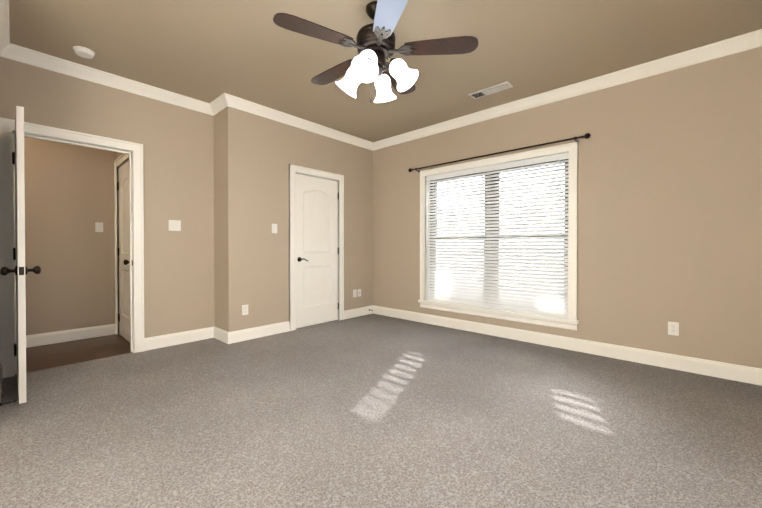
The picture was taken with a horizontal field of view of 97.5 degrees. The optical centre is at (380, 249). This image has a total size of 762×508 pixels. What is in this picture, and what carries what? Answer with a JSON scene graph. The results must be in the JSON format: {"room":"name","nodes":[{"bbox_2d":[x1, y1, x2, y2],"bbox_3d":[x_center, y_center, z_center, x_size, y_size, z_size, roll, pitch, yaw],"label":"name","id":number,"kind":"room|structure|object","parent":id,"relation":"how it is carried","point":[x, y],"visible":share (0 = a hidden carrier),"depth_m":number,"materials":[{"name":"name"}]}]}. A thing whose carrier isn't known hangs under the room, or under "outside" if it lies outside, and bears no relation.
{"room":"empty bedroom","nodes":[
{"label":"empty bedroom","id":0,"kind":"room"},
{"bbox_2d":[0,102,3,117],"bbox_3d":[-2.739,-0.312,2.299,1.160,2.743,0.125,0,1,42],"label":"wall","id":1,"kind":"structure","parent":0,"point":[1,103],"depth_m":2.75,"materials":[{"name":"beige paint"}]},
{"bbox_2d":[0,363,2,402],"bbox_3d":[-2.690,0.994,2.354,1.175,0.130,0.015,0,1,42],"label":"baseboard","id":2,"kind":"structure","parent":1,"relation":"attached to","point":[1,366],"depth_m":2.50,"materials":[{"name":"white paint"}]},
{"bbox_2d":[0,0,11,59],"bbox_3d":[-2.618,-1.631,2.303,1.141,0.105,0.071,0,1,42],"label":"crown molding","id":3,"kind":"structure","parent":1,"relation":"attached to","point":[5,45],"depth_m":2.52,"materials":[{"name":"white paint"}]},
{"bbox_2d":[0,106,40,403],"bbox_3d":[-2.752,0.035,2.545,0.818,2.020,0.193,0,1,42],"label":"bedroom door","id":4,"kind":"structure","parent":1,"relation":"in","point":[21,270],"depth_m":2.28,"materials":[{"name":"white paint"}]},
{"bbox_2d":[15,334,132,374],"bbox_3d":[-3.702,1.114,3.135,1.348,0.116,3.575,0,1,42],"label":"floor","id":5,"kind":"structure","parent":0,"point":[42,357],"depth_m":3.46,"materials":[{"name":"brown wood"}]},
{"bbox_2d":[0,57,215,337],"bbox_3d":[-3.179,-0.316,2.767,0.120,2.743,3.395,0,1,42],"label":"wall","id":6,"kind":"structure","parent":0,"point":[69,188],"depth_m":3.70,"materials":[{"name":"beige paint"}]},
{"bbox_2d":[26,324,114,347],"bbox_3d":[-4.123,0.986,3.217,0.015,0.130,2.530,0,1,42],"label":"baseboard","id":7,"kind":"structure","parent":6,"relation":"attached to","point":[41,339],"depth_m":3.82,"materials":[{"name":"white paint"}]},
{"bbox_2d":[0,117,144,377],"bbox_3d":[-3.150,-0.018,3.470,1.078,2.135,1.072,0,1,42],"label":"door frame","id":8,"kind":"structure","parent":6,"relation":"attached to","point":[132,152],"depth_m":3.08,"materials":[{"name":"white paint"}]},
{"bbox_2d":[95,222,102,231],"bbox_3d":[-3.387,-0.272,4.017,0.009,0.116,0.072,0,1,42],"label":"light switch","id":9,"kind":"object","parent":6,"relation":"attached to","point":[98,226],"visible":1,"depth_m":4.01,"materials":[{"name":"white plastic"}]},
{"bbox_2d":[0,44,211,114],"bbox_3d":[-2.533,-1.640,3.321,0.071,0.105,1.690,0,1,42],"label":"crown molding","id":10,"kind":"structure","parent":6,"relation":"attached to","point":[20,54],"depth_m":3.18,"materials":[{"name":"white paint"}]},
{"bbox_2d":[117,161,129,341],"bbox_3d":[-2.910,0.024,3.840,0.766,2.020,0.193,0,1,42],"label":"door","id":11,"kind":"structure","parent":6,"relation":"in","point":[124,269],"depth_m":3.92,"materials":[{"name":"white paint"}]},
{"bbox_2d":[169,220,180,230],"bbox_3d":[-2.267,-0.268,3.672,0.009,0.116,0.118,0,1,42],"label":"double light switch","id":12,"kind":"object","parent":6,"relation":"attached to","point":[174,225],"visible":1,"depth_m":3.67,"materials":[{"name":"white plastic"}]},
{"bbox_2d":[144,327,211,350],"bbox_3d":[-2.221,0.982,3.728,0.015,0.130,0.702,0,1,42],"label":"baseboard","id":13,"kind":"structure","parent":6,"relation":"attached to","point":[161,341],"depth_m":3.68,"materials":[{"name":"white paint"}]},
{"bbox_2d":[216,112,219,327],"bbox_3d":[-2.382,-0.331,4.419,0.930,2.743,0.120,0,1,42],"label":"wall","id":14,"kind":"structure","parent":0,"point":[218,114],"depth_m":3.90,"materials":[{"name":"beige paint"}]},
{"bbox_2d":[220,106,371,331],"bbox_3d":[-0.964,-0.332,4.605,0.120,2.743,2.305,0,1,42],"label":"wall","id":15,"kind":"structure","parent":0,"point":[257,152],"depth_m":4.07,"materials":[{"name":"beige paint"}]},
{"bbox_2d":[208,96,224,115],"bbox_3d":[-1.837,-1.644,3.782,0.300,0.105,0.071,0,1,42],"label":"crown molding","id":16,"kind":"structure","parent":15,"relation":"attached to","point":[215,107],"depth_m":3.83,"materials":[{"name":"white paint"}]},
{"bbox_2d":[212,326,223,341],"bbox_3d":[-1.840,0.981,3.845,0.360,0.130,0.015,0,1,42],"label":"baseboard","id":17,"kind":"structure","parent":15,"relation":"attached to","point":[217,333],"depth_m":3.89,"materials":[{"name":"white paint"}]},
{"bbox_2d":[242,305,247,314],"bbox_3d":[-1.567,0.694,3.857,0.008,0.116,0.072,0,1,42],"label":"outlet","id":18,"kind":"object","parent":15,"relation":"attached to","point":[244,309],"visible":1,"depth_m":3.85,"materials":[{"name":"white plastic"}]},
{"bbox_2d":[224,321,289,343],"bbox_3d":[-1.438,0.980,3.997,0.015,0.130,0.782,0,1,42],"label":"baseboard","id":19,"kind":"structure","parent":15,"relation":"attached to","point":[271,329],"depth_m":3.94,"materials":[{"name":"white paint"}]},
{"bbox_2d":[272,224,276,232],"bbox_3d":[-1.314,-0.264,4.126,0.009,0.116,0.072,0,1,42],"label":"light switch","id":20,"kind":"object","parent":15,"relation":"attached to","point":[274,228],"visible":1,"depth_m":4.12,"materials":[{"name":"white plastic"}]},
{"bbox_2d":[220,93,371,149],"bbox_3d":[-0.937,-1.650,4.481,0.071,0.105,2.316,0,1,42],"label":"crown molding","id":21,"kind":"structure","parent":15,"relation":"attached to","point":[229,100],"depth_m":4.22,"materials":[{"name":"white paint"}]},
{"bbox_2d":[289,164,343,330],"bbox_3d":[-0.907,-0.028,4.649,0.148,2.135,0.905,0,1,42],"label":"door frame","id":22,"kind":"structure","parent":15,"relation":"attached to","point":[293,169],"depth_m":4.36,"materials":[{"name":"white paint"}]},
{"bbox_2d":[296,174,338,327],"bbox_3d":[-0.884,0.017,4.634,0.144,2.020,0.731,0,1,42],"label":"closet door","id":23,"kind":"structure","parent":15,"relation":"in","point":[317,254],"depth_m":4.61,"materials":[{"name":"white paint"}]},
{"bbox_2d":[344,305,371,318],"bbox_3d":[-0.359,0.970,5.180,0.015,0.130,0.597,0,1,42],"label":"baseboard","id":24,"kind":"structure","parent":15,"relation":"attached to","point":[357,312],"depth_m":5.16,"materials":[{"name":"white paint"}]},
{"bbox_2d":[0,314,761,507],"bbox_3d":[-0.584,1.118,2.471,6.850,0.120,5.595,0,1,42],"label":"floor carpet","id":25,"kind":"object","parent":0,"point":[373,411],"visible":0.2,"depth_m":1.99,"materials":[{"name":"grey carpet"}]},
{"bbox_2d":[9,0,761,141],"bbox_3d":[-0.786,-1.743,2.225,6.850,0.120,6.195,0,1,42],"label":"ceiling","id":26,"kind":"structure","parent":0,"point":[208,51],"depth_m":2.73,"materials":[{"name":"beige paint"}]},
{"bbox_2d":[73,46,94,58],"bbox_3d":[-2.519,-1.669,2.834,0.140,0.039,0.140,0,1,42],"label":"smoke detector","id":27,"kind":"object","parent":26,"relation":"attached to","point":[83,52],"visible":1,"depth_m":2.81,"materials":[{"name":"white plastic"}]},
{"bbox_2d":[273,0,478,102],"bbox_3d":[-0.077,-1.342,2.369,1.278,0.684,1.333,0,1,42],"label":"fan","id":28,"kind":"object","parent":26,"relation":"hanging from","point":[375,45],"visible":1,"depth_m":2.24,"materials":[{"name":"brown wood"}]},
{"bbox_2d":[468,81,512,98],"bbox_3d":[1.161,-1.685,3.552,0.430,0.020,0.155,0,1,42],"label":"ceiling vent","id":29,"kind":"object","parent":26,"relation":"in","point":[492,89],"visible":1,"depth_m":3.53,"materials":[{"name":"silver metal"}]},
{"bbox_2d":[372,46,761,368],"bbox_3d":[1.166,-0.330,4.377,6.490,2.743,0.200,0,1,42],"label":"wall","id":30,"kind":"structure","parent":0,"point":[669,196],"depth_m":3.06,"materials":[{"name":"beige paint"}]},
{"bbox_2d":[418,142,578,330],"bbox_3d":[1.349,-0.142,4.172,2.010,1.946,0.230,0,1,42],"label":"window unit","id":31,"kind":"structure","parent":30,"relation":"in","point":[497,210],"depth_m":3.93,"materials":[{"name":"white wood"}]},
{"bbox_2d":[426,152,568,317],"bbox_3d":[1.332,-0.158,4.153,1.814,1.754,0.081,0,1,42],"label":"window blinds","id":32,"kind":"object","parent":31,"relation":"attached to","point":[439,256],"visible":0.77,"depth_m":4.03,"materials":[{"name":"white plastic"}]},
{"bbox_2d":[408,133,590,171],"bbox_3d":[1.253,-1.137,4.087,2.266,0.063,0.102,0,1,42],"label":"curtain rod","id":33,"kind":"object","parent":30,"relation":"attached to","point":[587,135],"visible":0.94,"depth_m":3.82,"materials":[{"name":"black metal"}]},
{"bbox_2d":[372,305,761,385],"bbox_3d":[1.621,0.981,3.828,4.762,0.130,0.015,0,1,42],"label":"baseboard","id":34,"kind":"structure","parent":30,"relation":"attached to","point":[740,373],"depth_m":3.31,"materials":[{"name":"white paint"}]},
{"bbox_2d":[372,29,761,150],"bbox_3d":[1.580,-1.644,3.805,4.702,0.105,0.071,0,1,42],"label":"crown molding","id":35,"kind":"structure","parent":30,"relation":"attached to","point":[701,54],"depth_m":3.28,"materials":[{"name":"white paint"}]},
{"bbox_2d":[668,321,678,335],"bbox_3d":[2.584,0.697,2.953,0.072,0.116,0.008,0,1,42],"label":"outlet","id":36,"kind":"object","parent":30,"relation":"attached to","point":[673,328],"visible":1,"depth_m":2.95,"materials":[{"name":"white plastic"}]},
{"label":"outside","id":37,"kind":"structure","parent":0,"visible":0},
{"bbox_2d":[436,164,564,307],"bbox_3d":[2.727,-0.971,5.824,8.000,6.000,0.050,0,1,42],"label":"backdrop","id":38,"kind":"structure","parent":37,"point":[504,220],"depth_m":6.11,"materials":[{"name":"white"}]}
]}

